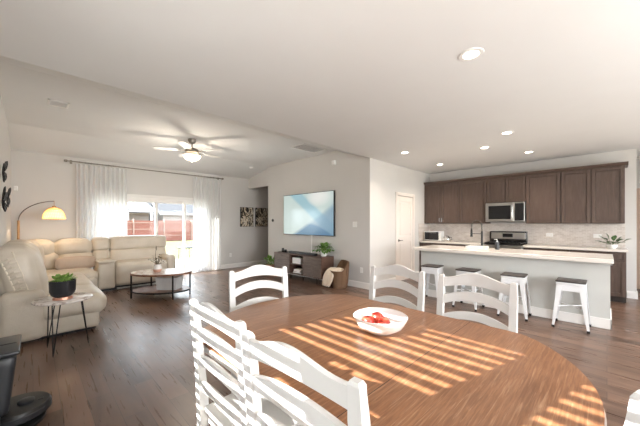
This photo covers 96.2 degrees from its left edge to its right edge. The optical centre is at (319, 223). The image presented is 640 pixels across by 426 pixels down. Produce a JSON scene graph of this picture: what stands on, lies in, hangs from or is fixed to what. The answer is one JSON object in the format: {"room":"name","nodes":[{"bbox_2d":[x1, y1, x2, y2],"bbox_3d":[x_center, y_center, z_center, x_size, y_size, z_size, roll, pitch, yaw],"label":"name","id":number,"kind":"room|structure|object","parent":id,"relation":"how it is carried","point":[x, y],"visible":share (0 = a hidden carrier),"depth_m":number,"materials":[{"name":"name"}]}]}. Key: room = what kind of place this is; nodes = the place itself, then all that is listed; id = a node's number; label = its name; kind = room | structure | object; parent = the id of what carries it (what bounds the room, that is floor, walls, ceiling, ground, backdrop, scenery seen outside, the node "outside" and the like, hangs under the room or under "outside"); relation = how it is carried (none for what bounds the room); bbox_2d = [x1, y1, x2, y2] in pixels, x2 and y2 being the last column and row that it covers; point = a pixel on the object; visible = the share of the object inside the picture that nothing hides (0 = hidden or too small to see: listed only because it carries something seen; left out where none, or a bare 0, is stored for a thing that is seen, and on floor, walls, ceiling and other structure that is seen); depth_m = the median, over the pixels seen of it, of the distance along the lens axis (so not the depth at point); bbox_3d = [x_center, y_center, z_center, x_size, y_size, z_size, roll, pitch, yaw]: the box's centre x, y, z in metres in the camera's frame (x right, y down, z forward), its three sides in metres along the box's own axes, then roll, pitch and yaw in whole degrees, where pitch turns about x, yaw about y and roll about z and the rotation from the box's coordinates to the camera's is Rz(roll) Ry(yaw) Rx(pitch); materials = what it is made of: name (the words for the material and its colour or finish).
{"room":"open-plan dining area","nodes":[
{"label":"open-plan dining area","id":0,"kind":"room"},
{"bbox_2d":[0,96,10,246],"bbox_3d":[-2.090,-0.180,1.559,0.150,3.100,11.560,0,0,-45],"label":"wall","id":1,"kind":"structure","parent":0,"point":[5,147],"depth_m":4.27,"materials":[{"name":"beige paint"}]},
{"bbox_2d":[2,161,7,181],"bbox_3d":[-4.095,-0.680,3.724,0.048,0.302,0.295,0,0,-42],"label":"butterfly","id":2,"kind":"object","parent":1,"relation":"attached to","point":[5,165],"visible":1,"depth_m":3.71,"materials":[{"name":"black metal"}]},
{"bbox_2d":[2,186,8,211],"bbox_3d":[-4.088,-0.311,3.720,0.049,0.322,0.314,0,0,-43],"label":"butterfly","id":3,"kind":"object","parent":1,"relation":"attached to","point":[5,195],"visible":1,"depth_m":3.67,"materials":[{"name":"black metal"}]},
{"bbox_2d":[6,187,10,206],"bbox_3d":[-4.657,-0.393,4.289,0.051,0.313,0.307,0,0,-45],"label":"butterfly","id":4,"kind":"object","parent":1,"relation":"attached to","point":[9,189],"visible":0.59,"depth_m":4.32,"materials":[{"name":"black metal"}]},
{"bbox_2d":[11,150,267,264],"bbox_3d":[-3.592,-0.180,8.118,7.000,3.100,0.160,0,0,-45],"label":"wall","id":5,"kind":"structure","parent":0,"point":[38,177],"depth_m":6.46,"materials":[{"name":"beige paint"}]},
{"bbox_2d":[64,159,223,179],"bbox_3d":[-4.166,-1.330,7.334,3.560,0.080,0.136,0,0,-45],"label":"curtain rod","id":6,"kind":"object","parent":5,"relation":"attached to","point":[65,160],"visible":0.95,"depth_m":6.97,"materials":[{"name":"silver metal"}]},
{"bbox_2d":[76,161,126,268],"bbox_3d":[-4.929,0.004,6.513,0.926,2.712,0.127,0,0,-45],"label":"sheer curtain","id":7,"kind":"object","parent":6,"relation":"hanging from","point":[101,192],"visible":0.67,"depth_m":6.48,"materials":[{"name":"fabric"}]},
{"bbox_2d":[193,175,220,272],"bbox_3d":[-3.217,0.004,8.224,0.832,2.712,0.124,0,0,-45],"label":"sheer curtain","id":8,"kind":"object","parent":6,"relation":"hanging from","point":[206,191],"visible":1,"depth_m":8.21,"materials":[{"name":"fabric"}]},
{"bbox_2d":[127,196,192,272],"bbox_3d":[-4.250,0.355,7.446,2.800,2.030,0.140,0,0,-45],"label":"door","id":9,"kind":"structure","parent":5,"relation":"in","point":[156,201],"depth_m":7.66,"materials":[{"name":"white paint"}]},
{"bbox_2d":[127,194,192,199],"bbox_3d":[-4.195,-0.688,7.391,2.920,0.055,0.015,0,0,-45],"label":"trim","id":10,"kind":"structure","parent":5,"relation":"attached to","point":[133,195],"depth_m":7.41,"materials":[{"name":"white paint"}]},
{"bbox_2d":[221,260,267,268],"bbox_3d":[-2.144,1.305,9.441,2.880,0.130,0.016,0,0,-45],"label":"baseboard","id":11,"kind":"structure","parent":5,"relation":"attached to","point":[225,266],"depth_m":9.14,"materials":[{"name":"white paint"}]},
{"bbox_2d":[240,207,253,226],"bbox_3d":[-2.348,-0.210,9.221,0.470,0.620,0.038,0,0,-45],"label":"wall picture","id":12,"kind":"object","parent":5,"relation":"attached to","point":[246,213],"visible":1,"depth_m":9.19,"materials":[{"name":"paper"}]},
{"bbox_2d":[255,208,267,226],"bbox_3d":[-1.959,-0.210,9.610,0.470,0.620,0.038,0,0,-45],"label":"wall picture","id":13,"kind":"object","parent":5,"relation":"attached to","point":[261,214],"visible":1,"depth_m":9.59,"materials":[{"name":"black paper"}]},
{"bbox_2d":[249,151,364,281],"bbox_3d":[-0.640,-0.180,7.704,0.130,3.100,4.600,0,0,-45],"label":"wall","id":14,"kind":"structure","parent":0,"point":[317,173],"depth_m":6.77,"materials":[{"name":"beige paint"}]},
{"bbox_2d":[284,190,334,235],"bbox_3d":[-0.325,-0.235,7.256,0.058,1.060,1.870,0,0,-45],"label":"television","id":15,"kind":"object","parent":14,"relation":"attached to","point":[313,213],"visible":1,"depth_m":7.13,"materials":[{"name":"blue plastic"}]},
{"bbox_2d":[287,273,369,289],"bbox_3d":[-0.257,1.305,7.217,0.016,0.130,3.630,0,0,-45],"label":"baseboard","id":16,"kind":"structure","parent":14,"relation":"attached to","point":[358,284],"depth_m":6.17,"materials":[{"name":"white paint"}]},
{"bbox_2d":[0,0,639,178],"bbox_3d":[1.234,-1.595,4.883,9.550,0.470,11.560,0,0,-45],"label":"ceiling","id":17,"kind":"structure","parent":0,"point":[254,81],"depth_m":2.69,"materials":[{"name":"paint"}]},
{"bbox_2d":[47,99,69,108],"bbox_3d":[-3.642,-1.664,3.995,0.220,0.012,0.250,0,0,-45],"label":"ceiling vent","id":18,"kind":"object","parent":17,"relation":"in","point":[51,102],"visible":1,"depth_m":3.98,"materials":[{"name":"white plastic"}]},
{"bbox_2d":[153,138,222,161],"bbox_3d":[-2.572,-1.439,5.740,1.282,0.462,1.245,0,0,-45],"label":"ceiling fan","id":19,"kind":"object","parent":17,"relation":"hanging from","point":[191,154],"visible":1,"depth_m":5.60,"materials":[{"name":"silver metal"}]},
{"bbox_2d":[291,143,326,152],"bbox_3d":[-0.240,-1.664,6.364,0.700,0.012,0.420,0,0,-45],"label":"ceiling vent","id":20,"kind":"object","parent":17,"relation":"in","point":[305,147],"visible":1,"depth_m":6.35,"materials":[{"name":"white plastic"}]},
{"bbox_2d":[458,47,483,60],"bbox_3d":[1.214,-1.357,2.307,0.184,0.006,0.184,0,0,-45],"label":"recessed light","id":21,"kind":"object","parent":17,"relation":"in","point":[470,54],"visible":1,"depth_m":2.30,"materials":[{"name":"white plastic"}]},
{"bbox_2d":[500,131,513,134],"bbox_3d":[2.800,-1.357,4.299,0.184,0.006,0.184,0,0,-45],"label":"recessed light","id":22,"kind":"object","parent":17,"relation":"in","point":[505,132],"visible":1,"depth_m":4.28,"materials":[{"name":"white plastic"}]},
{"bbox_2d":[11,264,639,425],"bbox_3d":[1.234,1.430,4.883,9.550,0.120,11.560,0,0,-45],"label":"floor","id":23,"kind":"structure","parent":0,"point":[136,367],"depth_m":3.00,"materials":[{"name":"brown wood"}]},
{"bbox_2d":[0,334,46,425],"bbox_3d":[-2.130,1.095,1.971,0.365,0.549,0.410,0,0,-45],"label":"dock","id":24,"kind":"object","parent":23,"relation":"on","point":[10,346],"visible":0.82,"depth_m":1.84,"materials":[{"name":"grey plastic"}]},
{"bbox_2d":[0,391,51,425],"bbox_3d":[-2.118,1.294,2.012,0.352,0.092,0.352,0,0,-45],"label":"robot vacuum","id":25,"kind":"object","parent":24,"relation":"on","point":[25,407],"visible":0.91,"depth_m":1.99,"materials":[{"name":"black plastic"}]},
{"bbox_2d":[18,410,46,425],"bbox_3d":[-2.121,1.358,1.980,0.340,0.020,0.400,0,0,-45],"label":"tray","id":26,"kind":"object","parent":24,"relation":"on","point":[38,419],"depth_m":1.96,"materials":[{"name":"black plastic"}]},
{"bbox_2d":[17,201,65,239],"bbox_3d":[-5.416,0.469,5.555,1.044,1.803,0.342,0,0,13],"label":"arc floor lamp","id":27,"kind":"object","parent":23,"relation":"on","point":[53,212],"visible":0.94,"depth_m":5.43,"materials":[{"name":"gold metal"}]},
{"bbox_2d":[31,292,92,356],"bbox_3d":[-2.789,1.089,3.122,0.500,0.562,0.500,0,0,-45],"label":"round side table","id":28,"kind":"object","parent":23,"relation":"on","point":[81,296],"visible":0.87,"depth_m":3.05,"materials":[{"name":"stone"}]},
{"bbox_2d":[48,273,75,300],"bbox_3d":[-2.752,0.671,3.076,0.250,0.274,0.243,0,0,-45],"label":"potted succulent","id":29,"kind":"object","parent":28,"relation":"on","point":[62,287],"visible":1,"depth_m":3.01,"materials":[{"name":"black ceramic"}]},
{"bbox_2d":[0,235,175,342],"bbox_3d":[-3.732,0.815,5.178,2.745,1.110,3.420,0,0,-45],"label":"sectional sofa","id":30,"kind":"object","parent":23,"relation":"on","point":[26,266],"visible":0.82,"depth_m":3.72,"materials":[{"name":"beige leather"}]},
{"bbox_2d":[3,242,44,264],"bbox_3d":[-4.271,0.625,4.130,0.500,0.730,0.880,0,0,-45],"label":"cushion","id":31,"kind":"object","parent":30,"relation":"on","point":[9,243],"depth_m":3.99,"materials":[{"name":"beige leather"}]},
{"bbox_2d":[0,245,48,296],"bbox_3d":[-3.691,0.625,3.550,0.500,0.730,0.880,0,0,-45],"label":"cushion","id":32,"kind":"object","parent":30,"relation":"on","point":[22,268],"depth_m":3.27,"materials":[{"name":"beige fabric"}]},
{"bbox_2d":[7,239,42,258],"bbox_3d":[-4.837,0.625,4.695,0.500,0.730,0.840,0,0,-45],"label":"cushion","id":33,"kind":"object","parent":30,"relation":"on","point":[35,244],"depth_m":4.74,"materials":[{"name":"beige leather"}]},
{"bbox_2d":[28,239,53,254],"bbox_3d":[-5.497,0.490,5.554,0.580,0.380,0.363,0,0,-45],"label":"cushion","id":34,"kind":"object","parent":30,"relation":"on","point":[48,246],"depth_m":5.56,"materials":[{"name":"beige leather"}]},
{"bbox_2d":[44,253,58,269],"bbox_3d":[-5.421,0.745,5.562,0.580,0.410,0.351,0,0,-45],"label":"cushion","id":35,"kind":"object","parent":30,"relation":"on","point":[49,258],"depth_m":5.55,"materials":[{"name":"beige leather"}]},
{"bbox_2d":[54,238,92,254],"bbox_3d":[-5.107,0.490,5.945,0.645,0.380,0.363,0,0,-45],"label":"cushion","id":36,"kind":"object","parent":30,"relation":"on","point":[67,246],"depth_m":5.84,"materials":[{"name":"beige leather"}]},
{"bbox_2d":[54,256,95,269],"bbox_3d":[-4.832,0.780,5.681,0.640,0.270,0.172,0,0,-45],"label":"lumbar pillow","id":37,"kind":"object","parent":30,"relation":"on","point":[70,262],"visible":0.89,"depth_m":5.62,"materials":[{"name":"beige fabric"}]},
{"bbox_2d":[59,252,92,257],"bbox_3d":[-5.051,0.745,5.932,0.585,0.410,0.351,0,0,-45],"label":"cushion","id":38,"kind":"object","parent":30,"relation":"on","point":[61,254],"depth_m":5.82,"materials":[{"name":"beige leather"}]},
{"bbox_2d":[91,237,109,249],"bbox_3d":[-4.798,0.445,6.272,0.315,0.300,0.354,0,0,-45],"label":"cushion","id":39,"kind":"object","parent":30,"relation":"on","point":[97,243],"depth_m":6.15,"materials":[{"name":"beige leather"}]},
{"bbox_2d":[91,250,109,258],"bbox_3d":[-4.768,0.685,6.242,0.325,0.310,0.350,0,0,-45],"label":"cushion","id":40,"kind":"object","parent":30,"relation":"on","point":[98,254],"depth_m":6.12,"materials":[{"name":"beige leather"}]},
{"bbox_2d":[109,235,165,249],"bbox_3d":[-4.289,0.443,6.775,1.165,0.335,0.373,0,0,-45],"label":"cushion","id":41,"kind":"object","parent":30,"relation":"on","point":[129,242],"depth_m":6.63,"materials":[{"name":"beige leather"}]},
{"bbox_2d":[109,247,165,260],"bbox_3d":[-4.269,0.720,6.748,1.155,0.380,0.376,0,0,-45],"label":"cushion","id":42,"kind":"object","parent":30,"relation":"on","point":[115,253],"depth_m":6.54,"materials":[{"name":"beige leather"}]},
{"bbox_2d":[130,268,190,299],"bbox_3d":[-2.984,1.136,5.402,1.076,0.468,0.746,0,0,0],"label":"oval coffee table","id":43,"kind":"object","parent":23,"relation":"on","point":[147,290],"visible":0.94,"depth_m":5.26,"materials":[{"name":"wood"}]},
{"bbox_2d":[148,246,166,271],"bbox_3d":[-3.041,0.657,5.374,0.376,0.490,0.296,0,0,16],"label":"vase","id":44,"kind":"object","parent":43,"relation":"on","point":[157,267],"visible":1,"depth_m":5.31,"materials":[{"name":"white ceramic"}]},
{"bbox_2d":[132,286,188,292],"bbox_3d":[-2.984,1.241,5.402,1.010,0.018,0.690,0,0,0],"label":"shelf","id":45,"kind":"object","parent":43,"relation":"attached to","point":[147,289],"depth_m":5.28,"materials":[{"name":"brown wood"}]},
{"bbox_2d":[155,275,183,289],"bbox_3d":[-2.843,1.117,5.431,0.400,0.230,0.280,0,0,0],"label":"storage bin","id":46,"kind":"object","parent":43,"relation":"on","point":[162,283],"visible":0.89,"depth_m":5.30,"materials":[{"name":"grey fabric"}]},
{"bbox_2d":[189,298,301,425],"bbox_3d":[-0.305,0.855,1.402,0.488,1.030,0.509,0,0,45],"label":"dining chair","id":47,"kind":"object","parent":23,"relation":"on","point":[229,410],"visible":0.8,"depth_m":1.26,"materials":[{"name":"white paint"}]},
{"bbox_2d":[229,265,287,392],"bbox_3d":[-0.386,0.855,2.167,0.488,1.030,0.509,0,0,-31],"label":"dining chair","id":48,"kind":"object","parent":23,"relation":"on","point":[255,270],"visible":0.26,"depth_m":2.34,"materials":[{"name":"white paint"}]},
{"bbox_2d":[258,255,273,266],"bbox_3d":[-1.364,1.115,7.880,0.570,0.510,0.524,0,0,33],"label":"potted plant","id":49,"kind":"object","parent":23,"relation":"on","point":[270,264],"visible":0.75,"depth_m":7.82,"materials":[{"name":"green plant"}]},
{"bbox_2d":[274,251,333,282],"bbox_3d":[-0.446,1.062,7.092,0.402,0.628,1.760,0,0,-45],"label":"media console","id":50,"kind":"object","parent":23,"relation":"on","point":[313,266],"visible":0.88,"depth_m":6.67,"materials":[{"name":"brown wood"}]},
{"bbox_2d":[292,257,302,263],"bbox_3d":[-0.495,0.912,7.114,0.240,0.144,0.320,0,0,-45],"label":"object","id":51,"kind":"object","parent":50,"relation":"on","point":[298,260],"visible":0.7,"depth_m":7.03,"materials":[{"name":"plastic"}]},
{"bbox_2d":[289,251,317,255],"bbox_3d":[-0.425,0.721,6.957,0.092,0.055,0.960,0,0,-45],"label":"soundbar","id":52,"kind":"object","parent":50,"relation":"on","point":[293,252],"visible":0.98,"depth_m":6.86,"materials":[{"name":"black plastic"}]},
{"bbox_2d":[312,242,334,255],"bbox_3d":[0.082,0.587,6.564,0.530,0.323,0.496,0,0,15],"label":"potted plant","id":53,"kind":"object","parent":50,"relation":"on","point":[322,251],"visible":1,"depth_m":6.52,"materials":[{"name":"green plant"}]},
{"bbox_2d":[242,330,369,425],"bbox_3d":[0.068,0.855,0.992,0.488,1.030,0.509,0,0,42],"label":"dining chair","id":54,"kind":"object","parent":23,"relation":"on","point":[351,395],"visible":1,"depth_m":0.79,"materials":[{"name":"white paint"}]},
{"bbox_2d":[330,260,348,288],"bbox_3d":[0.403,1.087,6.187,0.410,0.565,0.488,0,0,-15],"label":"wicker basket","id":55,"kind":"object","parent":23,"relation":"on","point":[340,279],"visible":0.77,"depth_m":6.01,"materials":[{"name":"brown wicker"}]},
{"bbox_2d":[322,267,343,286],"bbox_3d":[0.318,1.148,6.182,0.423,0.395,0.434,0,0,-37],"label":"throw blanket","id":56,"kind":"object","parent":55,"relation":"in","point":[327,279],"visible":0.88,"depth_m":6.10,"materials":[{"name":"beige fabric"}]},
{"bbox_2d":[369,264,424,310],"bbox_3d":[0.474,0.855,2.212,0.488,1.030,0.509,0,0,45],"label":"dining chair","id":57,"kind":"object","parent":23,"relation":"on","point":[395,269],"visible":0.33,"depth_m":2.35,"materials":[{"name":"white paint"}]},
{"bbox_2d":[203,294,606,425],"bbox_3d":[0.226,0.990,1.570,1.300,0.760,1.900,0,0,-45],"label":"dining table","id":58,"kind":"object","parent":23,"relation":"on","point":[437,370],"visible":0.78,"depth_m":1.22,"materials":[{"name":"brown wood"}]},
{"bbox_2d":[353,307,407,335],"bbox_3d":[0.343,0.566,1.637,0.306,0.088,0.306,0,0,-45],"label":"fruit bowl","id":59,"kind":"object","parent":58,"relation":"on","point":[398,319],"visible":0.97,"depth_m":1.59,"materials":[{"name":"white ceramic"}]},
{"bbox_2d":[362,315,373,322],"bbox_3d":[0.272,0.553,1.630,0.072,0.070,0.072,0,0,-12],"label":"apple","id":60,"kind":"object","parent":59,"relation":"in","point":[367,318],"visible":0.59,"depth_m":1.61,"materials":[{"name":"red food"}]},
{"bbox_2d":[371,312,382,323],"bbox_3d":[0.336,0.550,1.687,0.074,0.072,0.074,0,0,-37],"label":"apple","id":61,"kind":"object","parent":59,"relation":"in","point":[376,315],"visible":0.73,"depth_m":1.66,"materials":[{"name":"red food"}]},
{"bbox_2d":[378,316,390,323],"bbox_3d":[0.361,0.555,1.612,0.070,0.068,0.070,0,0,20],"label":"apple","id":62,"kind":"object","parent":59,"relation":"in","point":[383,320],"visible":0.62,"depth_m":1.59,"materials":[{"name":"red food"}]},
{"bbox_2d":[421,264,445,296],"bbox_3d":[2.012,1.059,5.137,0.376,0.622,0.376,0,0,42],"label":"bar stool","id":63,"kind":"object","parent":23,"relation":"on","point":[429,269],"visible":0.67,"depth_m":5.07,"materials":[{"name":"white metal"}]},
{"bbox_2d":[420,242,448,270],"bbox_3d":[3.065,0.930,7.438,0.640,0.880,0.743,0,0,-45],"label":"base cabinet","id":64,"kind":"object","parent":23,"relation":"on","point":[421,243],"visible":0.12,"depth_m":7.38,"materials":[{"name":"brown wood"}]},
{"bbox_2d":[449,244,480,245],"bbox_3d":[3.592,0.930,6.911,0.640,0.880,0.741,0,0,-45],"label":"base cabinet","id":65,"kind":"object","parent":23,"relation":"on","point":[449,244],"visible":0.07,"depth_m":6.82,"materials":[{"name":"brown wood"}]},
{"bbox_2d":[419,240,483,244],"bbox_3d":[3.330,0.470,7.176,0.639,0.040,1.495,0,0,-45],"label":"countertop","id":66,"kind":"structure","parent":65,"relation":"on","point":[423,241],"depth_m":6.97,"materials":[{"name":"white stone"}]},
{"bbox_2d":[424,231,443,240],"bbox_3d":[2.971,0.325,7.483,0.296,0.250,0.420,0,0,-45],"label":"toaster oven","id":67,"kind":"object","parent":66,"relation":"on","point":[428,235],"visible":0.93,"depth_m":7.37,"materials":[{"name":"white metal"}]},
{"bbox_2d":[443,236,451,241],"bbox_3d":[3.203,0.378,7.206,0.168,0.145,0.157,0,0,2],"label":"glass kettle","id":68,"kind":"object","parent":66,"relation":"on","point":[447,238],"visible":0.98,"depth_m":7.16,"materials":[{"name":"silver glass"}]},
{"bbox_2d":[452,267,484,311],"bbox_3d":[2.436,1.059,4.713,0.376,0.622,0.376,0,0,-43],"label":"bar stool","id":69,"kind":"object","parent":23,"relation":"on","point":[463,270],"visible":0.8,"depth_m":4.67,"materials":[{"name":"white metal"}]},
{"bbox_2d":[436,273,517,332],"bbox_3d":[0.893,0.855,1.787,0.488,1.030,0.509,0,0,45],"label":"dining chair","id":70,"kind":"object","parent":23,"relation":"on","point":[469,279],"visible":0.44,"depth_m":1.92,"materials":[{"name":"white paint"}]},
{"bbox_2d":[483,231,527,248],"bbox_3d":[4.087,0.765,6.350,0.710,1.170,0.730,0,0,-45],"label":"range","id":71,"kind":"object","parent":23,"relation":"on","point":[507,239],"visible":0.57,"depth_m":6.39,"materials":[{"name":"metal"}]},
{"bbox_2d":[483,243,525,245],"bbox_3d":[4.094,0.455,6.357,0.580,0.020,0.730,0,0,-45],"label":"cooktop","id":72,"kind":"object","parent":71,"relation":"in","point":[487,244],"depth_m":6.11,"materials":[{"name":"black glass"}]},
{"bbox_2d":[497,272,531,321],"bbox_3d":[2.885,1.059,4.264,0.376,0.622,0.376,0,0,43],"label":"bar stool","id":73,"kind":"object","parent":23,"relation":"on","point":[520,279],"visible":0.84,"depth_m":4.18,"materials":[{"name":"white metal"}]},
{"bbox_2d":[421,251,612,329],"bbox_3d":[3.104,0.939,4.858,0.740,0.862,2.580,0,0,-45],"label":"kitchen island","id":74,"kind":"object","parent":23,"relation":"on","point":[542,275],"visible":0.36,"depth_m":4.20,"materials":[{"name":"grey paint"}]},
{"bbox_2d":[413,245,613,263],"bbox_3d":[3.055,0.480,4.865,0.920,0.055,2.680,0,0,-45],"label":"island countertop","id":75,"kind":"structure","parent":74,"relation":"on","point":[536,254],"depth_m":4.41,"materials":[{"name":"white stone"}]},
{"bbox_2d":[465,245,488,248],"bbox_3d":[2.871,0.432,5.247,0.260,0.042,0.320,0,0,-45],"label":"sink basin","id":76,"kind":"object","parent":75,"relation":"in","point":[468,246],"visible":0.88,"depth_m":5.17,"materials":[{"name":"white ceramic"}]},
{"bbox_2d":[470,220,486,245],"bbox_3d":[2.990,0.190,5.410,0.060,0.526,0.299,0,0,-45],"label":"spring faucet","id":77,"kind":"object","parent":75,"relation":"on","point":[471,230],"visible":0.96,"depth_m":5.39,"materials":[{"name":"black metal"}]},
{"bbox_2d":[494,239,499,249],"bbox_3d":[3.087,0.361,5.003,0.072,0.184,0.072,0,0,0],"label":"soap dispenser","id":78,"kind":"object","parent":75,"relation":"on","point":[497,244],"visible":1,"depth_m":4.98,"materials":[{"name":"grey plastic"}]},
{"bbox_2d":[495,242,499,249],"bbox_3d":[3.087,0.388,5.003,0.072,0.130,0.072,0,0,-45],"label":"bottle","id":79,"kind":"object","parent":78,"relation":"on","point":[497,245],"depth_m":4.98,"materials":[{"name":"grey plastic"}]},
{"bbox_2d":[523,247,569,251],"bbox_3d":[4.643,0.930,5.861,0.640,0.880,0.720,0,0,-45],"label":"base cabinet","id":80,"kind":"object","parent":23,"relation":"on","point":[524,248],"visible":0.19,"depth_m":5.64,"materials":[{"name":"brown wood"}]},
{"bbox_2d":[551,277,590,333],"bbox_3d":[3.337,1.059,3.811,0.376,0.622,0.376,0,0,-45],"label":"bar stool","id":81,"kind":"object","parent":23,"relation":"on","point":[562,284],"visible":1,"depth_m":3.76,"materials":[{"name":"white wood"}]},
{"bbox_2d":[570,250,625,302],"bbox_3d":[5.159,0.930,5.345,0.640,0.880,0.731,0,0,-45],"label":"base cabinet","id":82,"kind":"object","parent":23,"relation":"on","point":[618,269],"visible":0.44,"depth_m":4.97,"materials":[{"name":"brown wood"}]},
{"bbox_2d":[523,244,628,251],"bbox_3d":[4.911,0.470,5.596,0.639,0.040,1.482,0,0,-45],"label":"countertop","id":83,"kind":"structure","parent":82,"relation":"on","point":[588,248],"depth_m":5.38,"materials":[{"name":"white stone"}]},
{"bbox_2d":[600,234,628,248],"bbox_3d":[5.291,0.316,5.230,0.403,0.269,0.459,0,0,-13],"label":"potted plant","id":84,"kind":"object","parent":83,"relation":"on","point":[613,246],"visible":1,"depth_m":5.15,"materials":[{"name":"green plant"}]},
{"bbox_2d":[624,390,639,425],"bbox_3d":[0.813,0.855,0.919,0.488,1.030,0.509,0,0,-25],"label":"dining chair","id":85,"kind":"object","parent":23,"relation":"on","point":[632,418],"visible":1,"depth_m":0.63,"materials":[{"name":"white paint"}]},
{"bbox_2d":[365,157,428,282],"bbox_3d":[2.037,-0.180,7.036,2.970,3.100,0.130,0,0,-45],"label":"wall","id":86,"kind":"structure","parent":0,"point":[383,180],"depth_m":6.36,"materials":[{"name":"beige paint"}]},
{"bbox_2d":[396,192,414,280],"bbox_3d":[2.078,0.318,6.973,0.910,2.105,0.098,0,0,-45],"label":"door","id":87,"kind":"structure","parent":86,"relation":"in","point":[405,206],"depth_m":7.00,"materials":[{"name":"white paint"}]},
{"bbox_2d":[429,149,636,297],"bbox_3d":[4.441,-0.005,6.626,0.150,2.750,3.850,0,0,-45],"label":"wall","id":88,"kind":"structure","parent":0,"point":[630,155],"depth_m":5.45,"materials":[{"name":"beige paint"}]},
{"bbox_2d":[425,182,459,223],"bbox_3d":[3.214,-0.515,7.487,0.360,1.030,0.885,0,0,-45],"label":"upper cabinet","id":89,"kind":"object","parent":88,"relation":"attached to","point":[441,200],"visible":0.99,"depth_m":7.36,"materials":[{"name":"brown wood"}]},
{"bbox_2d":[424,161,628,184],"bbox_3d":[4.215,-1.060,6.476,0.370,0.060,3.732,0,0,-45],"label":"crown molding","id":90,"kind":"structure","parent":89,"relation":"attached to","point":[625,164],"depth_m":5.95,"materials":[{"name":"brown wood"}]},
{"bbox_2d":[459,179,490,223],"bbox_3d":[3.755,-0.515,6.970,0.327,1.030,0.604,0,0,-45],"label":"upper cabinet","id":91,"kind":"object","parent":88,"relation":"attached to","point":[472,194],"visible":0.98,"depth_m":6.86,"materials":[{"name":"brown wood"}]},
{"bbox_2d":[487,175,525,202],"bbox_3d":[4.233,-0.750,6.492,0.327,0.560,0.740,0,0,-45],"label":"upper cabinet","id":92,"kind":"object","parent":88,"relation":"attached to","point":[506,189],"visible":0.99,"depth_m":6.36,"materials":[{"name":"brown wood"}]},
{"bbox_2d":[486,202,525,221],"bbox_3d":[4.182,-0.243,6.445,0.451,0.433,0.740,0,0,-45],"label":"microwave","id":93,"kind":"object","parent":92,"relation":"attached to","point":[510,211],"visible":0.98,"depth_m":6.29,"materials":[{"name":"metal"}]},
{"bbox_2d":[419,224,624,247],"bbox_3d":[4.108,0.227,6.392,0.649,0.445,3.707,0,0,-45],"label":"tile backsplash","id":94,"kind":"structure","parent":88,"relation":"attached to","point":[563,234],"depth_m":6.12,"materials":[{"name":"tile"}]},
{"bbox_2d":[593,234,601,237],"bbox_3d":[5.377,0.240,5.560,0.118,0.075,0.009,0,0,45],"label":"wall outlet","id":95,"kind":"object","parent":94,"relation":"attached to","point":[594,235],"visible":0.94,"depth_m":5.56,"materials":[{"name":"white plastic"}]},
{"bbox_2d":[526,172,560,223],"bbox_3d":[4.699,-0.515,6.025,0.327,1.030,0.571,0,0,-45],"label":"upper cabinet","id":96,"kind":"object","parent":88,"relation":"attached to","point":[543,191],"visible":0.99,"depth_m":5.91,"materials":[{"name":"brown wood"}]},
{"bbox_2d":[561,166,624,223],"bbox_3d":[5.213,-0.515,5.511,0.327,1.030,0.874,0,0,-45],"label":"upper cabinet","id":97,"kind":"object","parent":88,"relation":"attached to","point":[588,196],"visible":1,"depth_m":5.37,"materials":[{"name":"brown wood"}]},
{"bbox_2d":[627,291,636,298],"bbox_3d":[5.701,1.305,5.248,0.016,0.130,0.120,0,0,-45],"label":"baseboard","id":98,"kind":"structure","parent":88,"relation":"attached to","point":[630,294],"depth_m":5.24,"materials":[{"name":"white paint"}]},
{"bbox_2d":[637,158,639,187],"bbox_3d":[6.286,-0.005,6.477,0.150,2.750,6.670,0,0,-45],"label":"wall","id":99,"kind":"structure","parent":0,"point":[638,159],"depth_m":6.00,"materials":[{"name":"beige paint"}]},
{"bbox_2d":[637,188,639,288],"bbox_3d":[6.959,0.318,5.686,0.950,2.105,0.098,0,0,45],"label":"door","id":100,"kind":"structure","parent":99,"relation":"in","point":[638,189],"depth_m":5.99,"materials":[{"name":"beige paint"}]},
{"label":"outside","id":101,"kind":"structure","parent":0,"visible":0},
{"bbox_2d":[165,240,192,258],"bbox_3d":[-7.071,1.730,17.678,105.000,0.280,115.000,0,0,-45],"label":"ground","id":102,"kind":"structure","parent":101,"point":[170,246],"depth_m":18.25,"materials":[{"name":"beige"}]},
{"bbox_2d":[127,202,154,220],"bbox_3d":[-25.739,-1.710,28.991,13.600,6.600,15.600,0,0,-45],"label":"house","id":103,"kind":"structure","parent":102,"relation":"on","point":[135,210],"depth_m":27.53,"materials":[{"name":"white"}]},
{"bbox_2d":[127,219,192,240],"bbox_3d":[-13.038,0.605,27.212,48.046,1.970,0.122,0,0,-45],"label":"fence","id":104,"kind":"object","parent":102,"relation":"on","point":[172,230],"visible":0.16,"depth_m":26.05,"materials":[{"name":"red wood"}]},
{"bbox_2d":[149,203,192,220],"bbox_3d":[-14.941,-1.710,40.892,18.300,6.600,14.040,0,0,-45],"label":"house","id":105,"kind":"structure","parent":102,"relation":"on","point":[174,212],"depth_m":31.20,"materials":[{"name":"white"}]},
{"bbox_2d":[176,258,192,268],"bbox_3d":[-5.505,1.510,9.040,13.000,0.160,3.830,0,0,-45],"label":"patio slab","id":106,"kind":"object","parent":102,"relation":"on","point":[179,265],"depth_m":10.26,"materials":[{"name":"concrete"}]},
{"bbox_2d":[176,246,192,264],"bbox_3d":[-4.773,1.130,10.218,0.620,0.601,0.620,0,0,-45],"label":"patio table","id":107,"kind":"object","parent":106,"relation":"on","point":[180,247],"visible":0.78,"depth_m":10.05,"materials":[{"name":"white metal"}]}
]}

